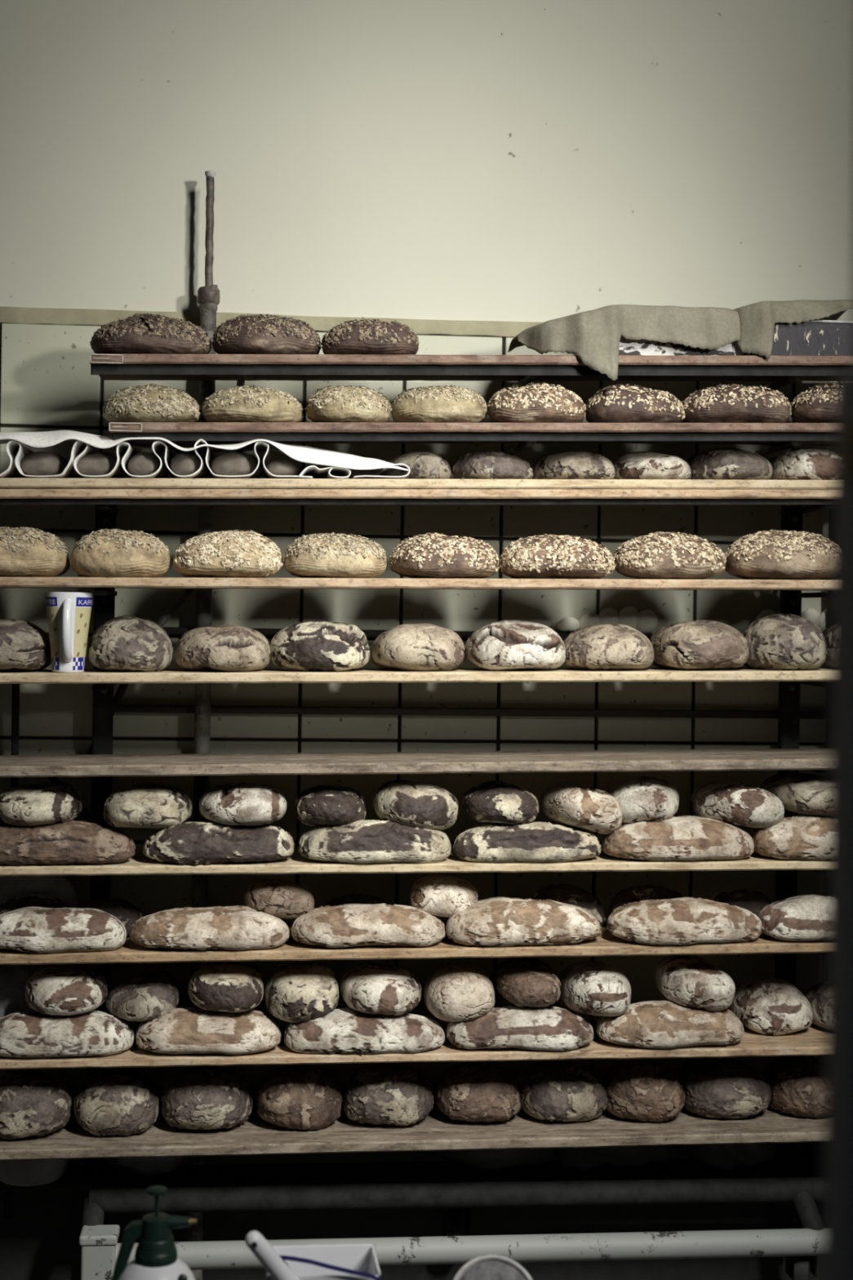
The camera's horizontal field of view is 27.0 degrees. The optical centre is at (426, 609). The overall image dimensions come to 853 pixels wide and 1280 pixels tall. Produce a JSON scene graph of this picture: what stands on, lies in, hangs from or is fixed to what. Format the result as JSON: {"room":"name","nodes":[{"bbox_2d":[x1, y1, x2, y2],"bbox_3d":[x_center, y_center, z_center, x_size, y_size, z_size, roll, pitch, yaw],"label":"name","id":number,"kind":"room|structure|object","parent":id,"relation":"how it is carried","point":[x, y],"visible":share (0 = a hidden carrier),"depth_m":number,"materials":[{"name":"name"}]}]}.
{"room":"bakery","nodes":[
{"label":"bakery","id":0,"kind":"room"},
{"bbox_2d":[0,0,852,322],"bbox_3d":[0.069,-0.449,3.945,6.600,4.000,0.120,1,0,-5],"label":"wall","id":1,"kind":"structure","parent":0,"point":[535,161],"depth_m":3.88,"materials":[{"name":"beige paint"}]},
{"bbox_2d":[0,306,542,337],"bbox_3d":[-0.263,-0.619,3.850,4.330,0.042,0.022,1,0,-5],"label":"trim","id":2,"kind":"structure","parent":1,"relation":"attached to","point":[19,315],"depth_m":3.83,"materials":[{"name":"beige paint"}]},
{"bbox_2d":[0,1084,823,1279],"bbox_3d":[-0.029,1.280,3.855,2.400,0.500,0.012,1,0,-5],"label":"panel","id":3,"kind":"object","parent":1,"relation":"attached to","point":[40,1241],"visible":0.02,"depth_m":3.85,"materials":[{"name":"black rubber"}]},
{"bbox_2d":[0,323,834,1071],"bbox_3d":[-0.278,0.471,3.852,4.330,2.150,0.006,1,0,-5],"label":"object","id":4,"kind":"structure","parent":1,"relation":"attached to","point":[100,428],"depth_m":3.87,"materials":[{"name":"metal"}]},
{"bbox_2d":[0,323,836,1087],"bbox_3d":[-0.278,0.471,3.847,4.323,2.143,0.012,1,0,-5],"label":"wall","id":5,"kind":"structure","parent":1,"relation":"attached to","point":[46,379],"depth_m":3.86,"materials":[{"name":"beige tile"}]},
{"bbox_3d":[0.287,1.604,1.132,6.600,0.100,6.200,1,0,-5],"label":"floor","id":6,"kind":"structure","parent":0,"visible":0},
{"bbox_2d":[186,170,219,1279],"bbox_3d":[-0.475,0.308,3.763,0.047,2.470,0.045,1,0,-5],"label":"standpipe","id":7,"kind":"object","parent":6,"relation":"on","point":[208,295],"visible":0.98,"depth_m":3.75,"materials":[{"name":"metal"}]},
{"bbox_2d":[0,364,852,1279],"bbox_3d":[0.005,0.467,3.701,1.959,1.955,0.354,1,0,-5],"label":"rack","id":8,"kind":"object","parent":6,"relation":"on","point":[99,1246],"visible":0.43,"depth_m":3.59,"materials":[{"name":"paint"}]},
{"bbox_2d":[0,1103,824,1160],"bbox_3d":[0.034,1.061,3.650,1.924,0.041,0.266,1,0,-5],"label":"shelf board","id":9,"kind":"object","parent":8,"relation":"on","point":[436,1131],"visible":0.47,"depth_m":3.55,"materials":[{"name":"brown wood"}]},
{"bbox_2d":[0,1069,74,1139],"bbox_3d":[-0.801,0.989,3.572,0.184,0.116,0.194,1,0,-4],"label":"loaf","id":10,"kind":"object","parent":9,"relation":"on","point":[34,1103],"visible":0.99,"depth_m":3.50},
{"bbox_2d":[73,1068,159,1136],"bbox_3d":[-0.626,0.992,3.598,0.175,0.111,0.196,1,0,-1],"label":"loaf","id":11,"kind":"object","parent":9,"relation":"on","point":[108,1102],"visible":1,"depth_m":3.52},
{"bbox_2d":[160,1067,253,1130],"bbox_3d":[-0.448,0.992,3.624,0.188,0.112,0.194,1,0,1],"label":"loaf","id":12,"kind":"object","parent":9,"relation":"on","point":[195,1099],"visible":1,"depth_m":3.55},
{"bbox_2d":[256,1065,342,1130],"bbox_3d":[-0.260,0.993,3.643,0.177,0.113,0.193,1,0,-3],"label":"loaf","id":13,"kind":"object","parent":9,"relation":"on","point":[300,1097],"visible":1,"depth_m":3.57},
{"bbox_2d":[342,1062,434,1125],"bbox_3d":[-0.078,0.995,3.666,0.190,0.110,0.200,1,0,-7],"label":"loaf","id":14,"kind":"object","parent":9,"relation":"on","point":[378,1093],"visible":1,"depth_m":3.59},
{"bbox_2d":[434,1061,520,1122],"bbox_3d":[0.106,0.997,3.686,0.183,0.108,0.191,1,0,-6],"label":"loaf","id":15,"kind":"object","parent":9,"relation":"on","point":[473,1091],"visible":1,"depth_m":3.62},
{"bbox_2d":[516,1060,607,1122],"bbox_3d":[0.279,0.999,3.704,0.192,0.104,0.199,1,0,-7],"label":"loaf","id":16,"kind":"object","parent":9,"relation":"on","point":[551,1091],"visible":0.93,"depth_m":3.64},
{"bbox_2d":[600,1059,684,1121],"bbox_3d":[0.451,0.998,3.712,0.172,0.108,0.197,1,0,-8],"label":"loaf","id":17,"kind":"object","parent":9,"relation":"on","point":[644,1091],"visible":0.96,"depth_m":3.64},
{"bbox_2d":[676,1057,771,1118],"bbox_3d":[0.622,0.999,3.733,0.192,0.108,0.199,1,0,-9],"label":"loaf","id":18,"kind":"object","parent":9,"relation":"on","point":[716,1088],"visible":0.9,"depth_m":3.66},
{"bbox_2d":[762,1055,826,1118],"bbox_3d":[0.802,1.002,3.751,0.176,0.104,0.194,1,0,-13],"label":"loaf","id":19,"kind":"object","parent":9,"relation":"on","point":[797,1083],"visible":0.66,"depth_m":3.69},
{"bbox_2d":[0,1019,826,1069],"bbox_3d":[0.034,0.887,3.650,1.924,0.036,0.266,1,0,-5],"label":"shelf board","id":20,"kind":"object","parent":8,"relation":"on","point":[811,1041],"visible":0.41,"depth_m":3.53,"materials":[{"name":"beige wood"}]},
{"bbox_2d":[0,1010,133,1057],"bbox_3d":[-0.731,0.834,3.513,0.306,0.080,0.156,1,0,-5],"label":"loaf","id":21,"kind":"object","parent":20,"relation":"on","point":[35,1034],"visible":0.95,"depth_m":3.46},
{"bbox_2d":[24,964,107,1015],"bbox_3d":[-0.724,0.755,3.569,0.162,0.083,0.246,1,0,-14],"label":"loaf","id":22,"kind":"object","parent":21,"relation":"on","point":[55,989],"visible":0.97,"depth_m":3.48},
{"bbox_2d":[135,1007,280,1054],"bbox_3d":[-0.434,0.836,3.538,0.291,0.078,0.154,1,0,-5],"label":"loaf","id":23,"kind":"object","parent":20,"relation":"on","point":[187,1030],"visible":0.94,"depth_m":3.48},
{"bbox_2d":[105,971,179,1022],"bbox_3d":[-0.576,0.782,3.612,0.147,0.081,0.244,1,0,-6],"label":"loaf","id":24,"kind":"object","parent":23,"relation":"on","point":[146,997],"visible":0.99,"depth_m":3.53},
{"bbox_2d":[187,961,264,1012],"bbox_3d":[-0.406,0.757,3.597,0.163,0.078,0.243,1,0,-5],"label":"loaf","id":25,"kind":"object","parent":23,"relation":"on","point":[217,986],"visible":1,"depth_m":3.51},
{"bbox_2d":[284,1007,444,1053],"bbox_3d":[-0.124,0.840,3.565,0.324,0.073,0.156,1,0,-5],"label":"loaf","id":26,"kind":"object","parent":20,"relation":"on","point":[345,1030],"visible":0.93,"depth_m":3.50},
{"bbox_2d":[265,961,339,1022],"bbox_3d":[-0.253,0.772,3.613,0.150,0.105,0.243,1,0,-2],"label":"loaf","id":27,"kind":"object","parent":26,"relation":"on","point":[304,991],"visible":1,"depth_m":3.53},
{"bbox_2d":[339,962,421,1015],"bbox_3d":[-0.094,0.770,3.626,0.168,0.085,0.247,1,0,-1],"label":"loaf","id":28,"kind":"object","parent":26,"relation":"on","point":[371,988],"visible":1,"depth_m":3.54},
{"bbox_2d":[444,1005,593,1051],"bbox_3d":[0.188,0.840,3.592,0.301,0.078,0.157,1,0,-5],"label":"loaf","id":29,"kind":"object","parent":20,"relation":"on","point":[554,1028],"visible":0.94,"depth_m":3.53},
{"bbox_2d":[423,963,494,1022],"bbox_3d":[0.069,0.779,3.639,0.146,0.103,0.241,1,0,-2],"label":"loaf","id":30,"kind":"object","parent":29,"relation":"on","point":[459,992],"visible":1,"depth_m":3.55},
{"bbox_2d":[492,956,561,1007],"bbox_3d":[0.206,0.760,3.652,0.136,0.077,0.248,1,0,-5],"label":"loaf","id":31,"kind":"object","parent":29,"relation":"on","point":[526,981],"visible":1,"depth_m":3.57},
{"bbox_2d":[595,1000,743,1048],"bbox_3d":[0.495,0.839,3.620,0.298,0.083,0.151,1,0,-8],"label":"loaf","id":32,"kind":"object","parent":20,"relation":"on","point":[658,1024],"visible":0.84,"depth_m":3.56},
{"bbox_2d":[558,960,631,1016],"bbox_3d":[0.347,0.778,3.662,0.140,0.093,0.237,1,0,-5],"label":"loaf","id":33,"kind":"object","parent":32,"relation":"on","point":[594,988],"visible":0.95,"depth_m":3.58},
{"bbox_2d":[655,955,735,1011],"bbox_3d":[0.555,0.770,3.681,0.151,0.096,0.245,1,0,-2],"label":"loaf","id":34,"kind":"object","parent":32,"relation":"on","point":[695,981],"visible":0.99,"depth_m":3.59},
{"bbox_2d":[729,977,813,1035],"bbox_3d":[0.728,0.830,3.747,0.162,0.103,0.186,1,0,-17],"label":"loaf","id":35,"kind":"object","parent":20,"relation":"on","point":[769,1006],"visible":0.96,"depth_m":3.68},
{"bbox_2d":[0,922,827,964],"bbox_3d":[0.034,0.681,3.650,1.924,0.043,0.266,1,0,-5],"label":"shelf board","id":36,"kind":"object","parent":8,"relation":"on","point":[606,944],"visible":0.42,"depth_m":3.52,"materials":[{"name":"brown wood"}]},
{"bbox_2d":[0,906,126,953],"bbox_3d":[-0.737,0.628,3.510,0.289,0.080,0.156,1,0,-5],"label":"loaf","id":37,"kind":"object","parent":36,"relation":"on","point":[37,930],"visible":1,"depth_m":3.46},
{"bbox_2d":[129,905,289,950],"bbox_3d":[-0.431,0.630,3.539,0.319,0.078,0.162,1,0,-5],"label":"loaf","id":38,"kind":"object","parent":36,"relation":"on","point":[237,927],"visible":0.99,"depth_m":3.48,"materials":[{"name":"food"}]},
{"bbox_2d":[244,878,314,919],"bbox_3d":[-0.297,0.584,3.594,0.142,0.078,0.145,1,0,-2],"label":"loaf","id":39,"kind":"object","parent":38,"relation":"on","point":[278,898],"visible":0.91,"depth_m":3.54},
{"bbox_2d":[291,902,444,947],"bbox_3d":[-0.116,0.631,3.568,0.313,0.078,0.154,1,0,-5],"label":"loaf","id":40,"kind":"object","parent":36,"relation":"on","point":[346,925],"visible":1,"depth_m":3.51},
{"bbox_2d":[445,897,601,946],"bbox_3d":[0.197,0.627,3.594,0.321,0.087,0.154,1,0,-5],"label":"loaf","id":41,"kind":"object","parent":36,"relation":"on","point":[498,922],"visible":0.98,"depth_m":3.53,"materials":[{"name":"food"}]},
{"bbox_2d":[409,873,478,917],"bbox_3d":[0.037,0.582,3.625,0.140,0.083,0.147,1,0,-3],"label":"loaf","id":42,"kind":"object","parent":41,"relation":"on","point":[440,895],"visible":0.89,"depth_m":3.57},
{"bbox_2d":[606,897,762,945],"bbox_3d":[0.525,0.630,3.618,0.321,0.083,0.160,1,0,-5],"label":"loaf","id":43,"kind":"object","parent":36,"relation":"on","point":[683,921],"visible":1,"depth_m":3.56,"materials":[{"name":"food"}]},
{"bbox_2d":[757,894,827,941],"bbox_3d":[0.814,0.630,3.647,0.271,0.085,0.157,1,0,-5],"label":"loaf","id":44,"kind":"object","parent":36,"relation":"on","point":[800,917],"visible":0.7,"depth_m":3.58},
{"bbox_2d":[0,844,828,875],"bbox_3d":[0.034,0.512,3.650,1.924,0.034,0.266,1,0,-5],"label":"shelf board","id":45,"kind":"object","parent":8,"relation":"on","point":[139,864],"visible":0.48,"depth_m":3.52,"materials":[{"name":"brown wood"}]},
{"bbox_2d":[0,819,135,865],"bbox_3d":[-0.746,0.458,3.511,0.339,0.081,0.155,1,0,-5],"label":"loaf","id":46,"kind":"object","parent":45,"relation":"on","point":[72,842],"visible":0.95,"depth_m":3.45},
{"bbox_2d":[0,782,84,826],"bbox_3d":[-0.778,0.388,3.565,0.169,0.079,0.240,1,0,-3],"label":"loaf","id":47,"kind":"object","parent":46,"relation":"on","point":[51,802],"visible":0.99,"depth_m":3.48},
{"bbox_2d":[142,821,294,865],"bbox_3d":[-0.413,0.461,3.539,0.303,0.079,0.153,1,0,-5],"label":"loaf","id":48,"kind":"object","parent":45,"relation":"on","point":[189,842],"visible":0.97,"depth_m":3.48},
{"bbox_2d":[102,782,192,828],"bbox_3d":[-0.560,0.393,3.583,0.183,0.084,0.243,1,0,-5],"label":"loaf","id":49,"kind":"object","parent":48,"relation":"on","point":[147,805],"visible":1,"depth_m":3.49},
{"bbox_2d":[198,782,286,825],"bbox_3d":[-0.372,0.390,3.597,0.176,0.074,0.243,1,0,-9],"label":"loaf","id":50,"kind":"object","parent":48,"relation":"on","point":[243,803],"visible":1,"depth_m":3.50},
{"bbox_2d":[298,819,451,863],"bbox_3d":[-0.103,0.461,3.563,0.308,0.083,0.158,1,0,-5],"label":"loaf","id":51,"kind":"object","parent":45,"relation":"on","point":[363,841],"visible":0.91,"depth_m":3.50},
{"bbox_2d":[294,784,365,826],"bbox_3d":[-0.196,0.396,3.612,0.144,0.076,0.240,1,0,-5],"label":"loaf","id":52,"kind":"object","parent":51,"relation":"on","point":[321,805],"visible":0.98,"depth_m":3.52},
{"bbox_2d":[373,779,458,830],"bbox_3d":[-0.023,0.396,3.632,0.174,0.094,0.243,1,0,-4],"label":"loaf","id":53,"kind":"object","parent":51,"relation":"on","point":[426,805],"visible":0.98,"depth_m":3.53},
{"bbox_2d":[453,822,600,862],"bbox_3d":[0.202,0.466,3.591,0.302,0.075,0.155,1,0,-5],"label":"loaf","id":54,"kind":"object","parent":45,"relation":"on","point":[531,842],"visible":0.99,"depth_m":3.53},
{"bbox_2d":[462,780,538,824],"bbox_3d":[0.148,0.392,3.646,0.158,0.077,0.248,1,0,-5],"label":"loaf","id":55,"kind":"object","parent":54,"relation":"on","point":[493,801],"visible":1,"depth_m":3.55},
{"bbox_2d":[601,815,754,861],"bbox_3d":[0.512,0.464,3.620,0.310,0.084,0.154,1,0,-5],"label":"loaf","id":56,"kind":"object","parent":45,"relation":"on","point":[684,837],"visible":0.94,"depth_m":3.56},
{"bbox_2d":[540,782,622,834],"bbox_3d":[0.319,0.408,3.660,0.155,0.098,0.239,1,0,-14],"label":"loaf","id":57,"kind":"object","parent":56,"relation":"on","point":[582,806],"visible":1,"depth_m":3.57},
{"bbox_2d":[611,776,679,823],"bbox_3d":[0.451,0.390,3.672,0.140,0.090,0.238,1,0,15],"label":"loaf","id":58,"kind":"object","parent":56,"relation":"on","point":[639,798],"visible":0.89,"depth_m":3.58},
{"bbox_2d":[751,814,829,860],"bbox_3d":[0.795,0.464,3.642,0.262,0.086,0.155,1,0,-5],"label":"loaf","id":59,"kind":"object","parent":45,"relation":"on","point":[796,837],"visible":0.65,"depth_m":3.58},
{"bbox_2d":[690,781,784,828],"bbox_3d":[0.641,0.403,3.689,0.146,0.089,0.243,1,0,-25],"label":"loaf","id":60,"kind":"object","parent":59,"relation":"on","point":[733,802],"visible":0.96,"depth_m":3.60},
{"bbox_2d":[760,773,830,815],"bbox_3d":[0.792,0.383,3.702,0.161,0.080,0.245,1,0,-21],"label":"loaf","id":61,"kind":"object","parent":59,"relation":"on","point":[799,793],"visible":0.62,"depth_m":3.62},
{"bbox_2d":[0,748,830,777],"bbox_3d":[0.034,0.313,3.649,1.923,0.052,0.266,1,0,-5],"label":"shelf board","id":62,"kind":"object","parent":8,"relation":"on","point":[756,759],"visible":0.98,"depth_m":3.55,"materials":[{"name":"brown wood"}]},
{"bbox_2d":[0,666,831,684],"bbox_3d":[0.034,0.134,3.649,1.923,0.047,0.266,1,0,-5],"label":"shelf board","id":63,"kind":"object","parent":8,"relation":"on","point":[45,676],"visible":0.76,"depth_m":3.52,"materials":[{"name":"brown wood"}]},
{"bbox_2d":[0,618,51,671],"bbox_3d":[-0.832,0.071,3.567,0.162,0.105,0.245,1,0,-8],"label":"loaf","id":64,"kind":"object","parent":63,"relation":"on","point":[24,646],"visible":0.93,"depth_m":3.48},
{"bbox_2d":[44,591,93,672],"bbox_3d":[-0.710,0.045,3.499,0.094,0.157,0.110,1,0,27],"label":"coffee mug","id":65,"kind":"object","parent":63,"relation":"on","point":[68,613],"visible":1,"depth_m":3.47,"materials":[{"name":"white ceramic"}]},
{"bbox_2d":[46,606,91,657],"bbox_3d":[-0.706,0.044,3.508,0.088,0.098,0.084,1,0,-5],"label":"print","id":66,"kind":"object","parent":65,"relation":"on","point":[80,615],"depth_m":3.48},
{"bbox_2d":[88,615,173,671],"bbox_3d":[-0.596,0.068,3.591,0.175,0.111,0.250,1,0,-5],"label":"loaf","id":67,"kind":"object","parent":63,"relation":"on","point":[130,643],"visible":1,"depth_m":3.49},
{"bbox_2d":[174,624,271,671],"bbox_3d":[-0.412,0.076,3.601,0.201,0.094,0.255,1,0,-5],"label":"loaf","id":68,"kind":"object","parent":63,"relation":"on","point":[222,647],"visible":1,"depth_m":3.51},
{"bbox_2d":[269,621,369,671],"bbox_3d":[-0.217,0.073,3.621,0.204,0.100,0.249,1,0,0],"label":"loaf","id":69,"kind":"object","parent":63,"relation":"on","point":[304,646],"visible":1,"depth_m":3.53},
{"bbox_2d":[370,623,465,671],"bbox_3d":[-0.017,0.076,3.638,0.202,0.095,0.248,1,0,-5],"label":"loaf","id":70,"kind":"object","parent":63,"relation":"on","point":[407,646],"visible":1,"depth_m":3.54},
{"bbox_2d":[464,620,566,670],"bbox_3d":[0.181,0.073,3.658,0.205,0.102,0.252,1,0,-9],"label":"loaf","id":71,"kind":"object","parent":63,"relation":"on","point":[503,645],"visible":1,"depth_m":3.56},
{"bbox_2d":[563,623,653,670],"bbox_3d":[0.373,0.076,3.674,0.192,0.095,0.249,1,0,-5],"label":"loaf","id":72,"kind":"object","parent":63,"relation":"on","point":[606,646],"visible":0.91,"depth_m":3.58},
{"bbox_2d":[649,620,749,670],"bbox_3d":[0.566,0.072,3.689,0.198,0.102,0.249,1,0,-11],"label":"loaf","id":73,"kind":"object","parent":63,"relation":"on","point":[697,644],"visible":0.94,"depth_m":3.59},
{"bbox_2d":[741,613,826,670],"bbox_3d":[0.741,0.066,3.706,0.172,0.116,0.247,1,0,-1],"label":"loaf","id":74,"kind":"object","parent":63,"relation":"on","point":[780,642],"visible":0.88,"depth_m":3.61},
{"bbox_2d":[0,577,832,590],"bbox_3d":[0.037,-0.052,3.609,1.923,0.044,0.186,1,0,-5],"label":"shelf board","id":75,"kind":"object","parent":8,"relation":"on","point":[5,582],"visible":0.96,"depth_m":3.51,"materials":[{"name":"beige wood"}]},
{"bbox_2d":[0,525,69,577],"bbox_3d":[-0.823,-0.115,3.522,0.226,0.102,0.191,1,0,-10],"label":"loaf","id":76,"kind":"object","parent":75,"relation":"on","point":[24,552],"visible":0.94,"depth_m":3.45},
{"bbox_2d":[69,528,170,577],"bbox_3d":[-0.608,-0.112,3.537,0.196,0.098,0.188,1,0,0],"label":"loaf","id":77,"kind":"object","parent":75,"relation":"on","point":[112,553],"visible":0.94,"depth_m":3.46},
{"bbox_2d":[172,528,283,577],"bbox_3d":[-0.397,-0.112,3.559,0.221,0.099,0.194,1,0,-5],"label":"loaf","id":78,"kind":"object","parent":75,"relation":"on","point":[234,553],"visible":1,"depth_m":3.48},
{"bbox_2d":[282,532,386,577],"bbox_3d":[-0.184,-0.109,3.577,0.210,0.093,0.188,1,0,-5],"label":"loaf","id":79,"kind":"object","parent":75,"relation":"on","point":[331,555],"visible":0.94,"depth_m":3.50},
{"bbox_2d":[389,532,499,578],"bbox_3d":[0.036,-0.108,3.595,0.224,0.093,0.195,1,0,-1],"label":"loaf","id":80,"kind":"object","parent":75,"relation":"on","point":[435,555],"visible":0.94,"depth_m":3.52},
{"bbox_2d":[497,533,616,578],"bbox_3d":[0.265,-0.107,3.617,0.242,0.092,0.195,1,0,-5],"label":"loaf","id":81,"kind":"object","parent":75,"relation":"on","point":[549,556],"visible":0.99,"depth_m":3.55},
{"bbox_2d":[612,531,726,579],"bbox_3d":[0.496,-0.110,3.636,0.232,0.098,0.193,1,0,-5],"label":"loaf","id":82,"kind":"object","parent":75,"relation":"on","point":[657,555],"visible":0.97,"depth_m":3.56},
{"bbox_2d":[724,529,833,579],"bbox_3d":[0.737,-0.112,3.658,0.251,0.103,0.189,1,0,-1],"label":"loaf","id":83,"kind":"object","parent":75,"relation":"on","point":[775,554],"visible":0.88,"depth_m":3.59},
{"bbox_2d":[0,488,834,506],"bbox_3d":[0.034,-0.229,3.649,1.923,0.056,0.266,1,0,-5],"label":"shelf board","id":84,"kind":"object","parent":8,"relation":"on","point":[4,493],"visible":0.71,"depth_m":3.52,"materials":[{"name":"beige wood"}]},
{"bbox_2d":[0,478,834,489],"bbox_3d":[0.034,-0.249,3.649,1.923,0.054,0.266,1,0,-5],"label":"shelf board","id":85,"kind":"object","parent":84,"relation":"on","point":[5,483],"visible":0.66,"depth_m":3.51,"materials":[{"name":"brown wood"}]},
{"bbox_2d":[0,430,409,479],"bbox_3d":[-0.493,-0.302,3.599,0.905,0.103,0.252,1,0,-5],"label":"cloth","id":86,"kind":"object","parent":85,"relation":"on","point":[340,463],"visible":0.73,"depth_m":3.51,"materials":[{"name":"white fabric"}]},
{"bbox_2d":[449,450,533,479],"bbox_3d":[0.129,-0.293,3.670,0.166,0.067,0.204,1,0,-23],"label":"loaf","id":87,"kind":"object","parent":85,"relation":"on","point":[491,464],"visible":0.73,"depth_m":3.59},
{"bbox_2d":[532,450,614,479],"bbox_3d":[0.306,-0.295,3.688,0.160,0.070,0.199,1,0,-24],"label":"loaf","id":88,"kind":"object","parent":85,"relation":"on","point":[569,464],"visible":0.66,"depth_m":3.62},
{"bbox_2d":[612,451,691,479],"bbox_3d":[0.465,-0.295,3.701,0.156,0.068,0.208,1,0,-19],"label":"loaf","id":89,"kind":"object","parent":85,"relation":"on","point":[637,464],"visible":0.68,"depth_m":3.62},
{"bbox_2d":[686,448,773,479],"bbox_3d":[0.627,-0.299,3.715,0.164,0.074,0.205,1,0,-19],"label":"loaf","id":90,"kind":"object","parent":85,"relation":"on","point":[725,464],"visible":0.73,"depth_m":3.64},
{"bbox_2d":[768,447,834,479],"bbox_3d":[0.796,-0.300,3.729,0.156,0.075,0.208,1,0,-17],"label":"loaf","id":91,"kind":"object","parent":85,"relation":"on","point":[802,463],"visible":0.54,"depth_m":3.65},
{"bbox_2d":[115,704,826,719],"bbox_3d":[0.134,0.222,3.857,1.628,0.016,0.034,1,0,-5],"label":"board","id":92,"kind":"object","parent":8,"relation":"attached to","point":[174,708],"visible":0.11,"depth_m":3.84,"materials":[{"name":"brown wood"}]},
{"bbox_2d":[89,353,852,381],"bbox_3d":[0.163,-0.497,3.659,1.664,0.059,0.267,1,0,-5],"label":"shelf board","id":93,"kind":"object","parent":8,"relation":"on","point":[95,358],"visible":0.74,"depth_m":3.56,"materials":[{"name":"red wood"}]},
{"bbox_2d":[89,312,212,354],"bbox_3d":[-0.549,-0.544,3.547,0.243,0.089,0.166,1,0,-10],"label":"loaf","id":94,"kind":"object","parent":93,"relation":"on","point":[146,333],"visible":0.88,"depth_m":3.48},
{"bbox_2d":[212,314,321,354],"bbox_3d":[-0.322,-0.547,3.566,0.222,0.090,0.168,1,0,-1],"label":"loaf","id":95,"kind":"object","parent":93,"relation":"on","point":[249,334],"visible":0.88,"depth_m":3.50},
{"bbox_2d":[320,316,419,354],"bbox_3d":[-0.114,-0.545,3.584,0.200,0.084,0.174,1,0,-5],"label":"loaf","id":96,"kind":"object","parent":93,"relation":"on","point":[365,336],"visible":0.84,"depth_m":3.52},
{"bbox_2d":[618,335,744,355],"bbox_3d":[0.503,-0.544,3.700,0.300,0.076,0.235,1,0,-5],"label":"baking tray","id":97,"kind":"object","parent":93,"relation":"on","point":[627,347],"visible":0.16,"depth_m":3.60,"materials":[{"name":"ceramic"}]},
{"bbox_2d":[507,304,740,380],"bbox_3d":[0.411,-0.535,3.668,0.454,0.164,0.292,1,0,-5],"label":"linen cloth","id":98,"kind":"object","parent":97,"relation":"on","point":[594,335],"visible":1,"depth_m":3.57,"materials":[{"name":"fabric"}]},
{"bbox_2d":[744,320,852,355],"bbox_3d":[0.788,-0.548,3.720,0.241,0.077,0.245,1,0,-5],"label":"box","id":99,"kind":"object","parent":93,"relation":"on","point":[812,337],"visible":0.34,"depth_m":3.61,"materials":[{"name":"black metal"}]},
{"bbox_2d":[732,299,852,357],"bbox_3d":[0.751,-0.571,3.704,0.282,0.135,0.280,1,0,-5],"label":"linen cloth","id":100,"kind":"object","parent":99,"relation":"on","point":[757,320],"visible":0.89,"depth_m":3.58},
{"bbox_2d":[108,422,835,444],"bbox_3d":[0.181,-0.362,3.661,1.628,0.055,0.267,1,0,-5],"label":"shelf board","id":101,"kind":"object","parent":8,"relation":"on","point":[113,427],"visible":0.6,"depth_m":3.53,"materials":[{"name":"red wood"}]},
{"bbox_2d":[102,383,202,422],"bbox_3d":[-0.547,-0.408,3.546,0.200,0.085,0.174,1,0,-5],"label":"loaf","id":102,"kind":"object","parent":101,"relation":"on","point":[151,402],"visible":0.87,"depth_m":3.48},
{"bbox_2d":[202,385,303,422],"bbox_3d":[-0.347,-0.408,3.566,0.207,0.082,0.175,1,0,-5],"label":"loaf","id":103,"kind":"object","parent":101,"relation":"on","point":[244,403],"visible":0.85,"depth_m":3.50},
{"bbox_2d":[304,384,391,422],"bbox_3d":[-0.156,-0.411,3.579,0.174,0.084,0.176,1,0,1],"label":"loaf","id":104,"kind":"object","parent":101,"relation":"on","point":[330,404],"visible":0.87,"depth_m":3.51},
{"bbox_2d":[391,384,487,422],"bbox_3d":[0.025,-0.412,3.601,0.197,0.082,0.170,1,0,-5],"label":"loaf","id":105,"kind":"object","parent":101,"relation":"on","point":[427,404],"visible":0.87,"depth_m":3.54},
{"bbox_2d":[486,382,586,422],"bbox_3d":[0.223,-0.416,3.613,0.202,0.088,0.171,1,0,0],"label":"loaf","id":106,"kind":"object","parent":101,"relation":"on","point":[544,402],"visible":0.84,"depth_m":3.55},
{"bbox_2d":[585,383,685,422],"bbox_3d":[0.425,-0.417,3.634,0.208,0.086,0.171,1,0,-5],"label":"loaf","id":107,"kind":"object","parent":101,"relation":"on","point":[617,403],"visible":0.88,"depth_m":3.56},
{"bbox_2d":[682,383,791,422],"bbox_3d":[0.636,-0.419,3.653,0.229,0.086,0.171,1,0,-13],"label":"loaf","id":108,"kind":"object","parent":101,"relation":"on","point":[726,403],"visible":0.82,"depth_m":3.59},
{"bbox_3d":[-0.016,1.181,3.724,2.200,0.016,0.105,1,0,-5],"label":"board","id":109,"kind":"object","parent":8,"relation":"attached to","visible":0},
{"bbox_2d":[442,1147,555,1169],"bbox_3d":[0.151,1.128,3.739,0.244,0.092,0.132,1,0,-5],"label":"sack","id":110,"kind":"object","parent":109,"relation":"on","point":[485,1159],"visible":0.36,"depth_m":3.69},
{"bbox_2d":[822,372,852,1279],"bbox_3d":[0.238,0.216,0.900,0.075,2.674,0.060,1,0,-5],"label":"post","id":111,"kind":"object","parent":6,"relation":"on","point":[837,1232],"visible":1,"depth_m":0.90,"materials":[{"name":"grey metal"}]},
{"bbox_3d":[-0.193,1.347,2.635,1.500,0.400,0.420,1,0,-5],"label":"bench","id":112,"kind":"object","parent":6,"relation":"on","visible":0},
{"bbox_2d":[111,1185,196,1279],"bbox_3d":[-0.395,0.991,2.577,0.127,0.307,0.124,1,0,-5],"label":"sprayer","id":113,"kind":"object","parent":112,"relation":"on","point":[156,1258],"visible":1,"depth_m":2.56,"materials":[{"name":"white plastic"}]},
{"bbox_2d":[244,1231,380,1279],"bbox_3d":[-0.168,1.018,2.615,0.199,0.258,0.164,1,0,-5],"label":"dustpan","id":114,"kind":"object","parent":112,"relation":"on","point":[316,1262],"visible":1,"depth_m":2.69,"materials":[{"name":"paint"}]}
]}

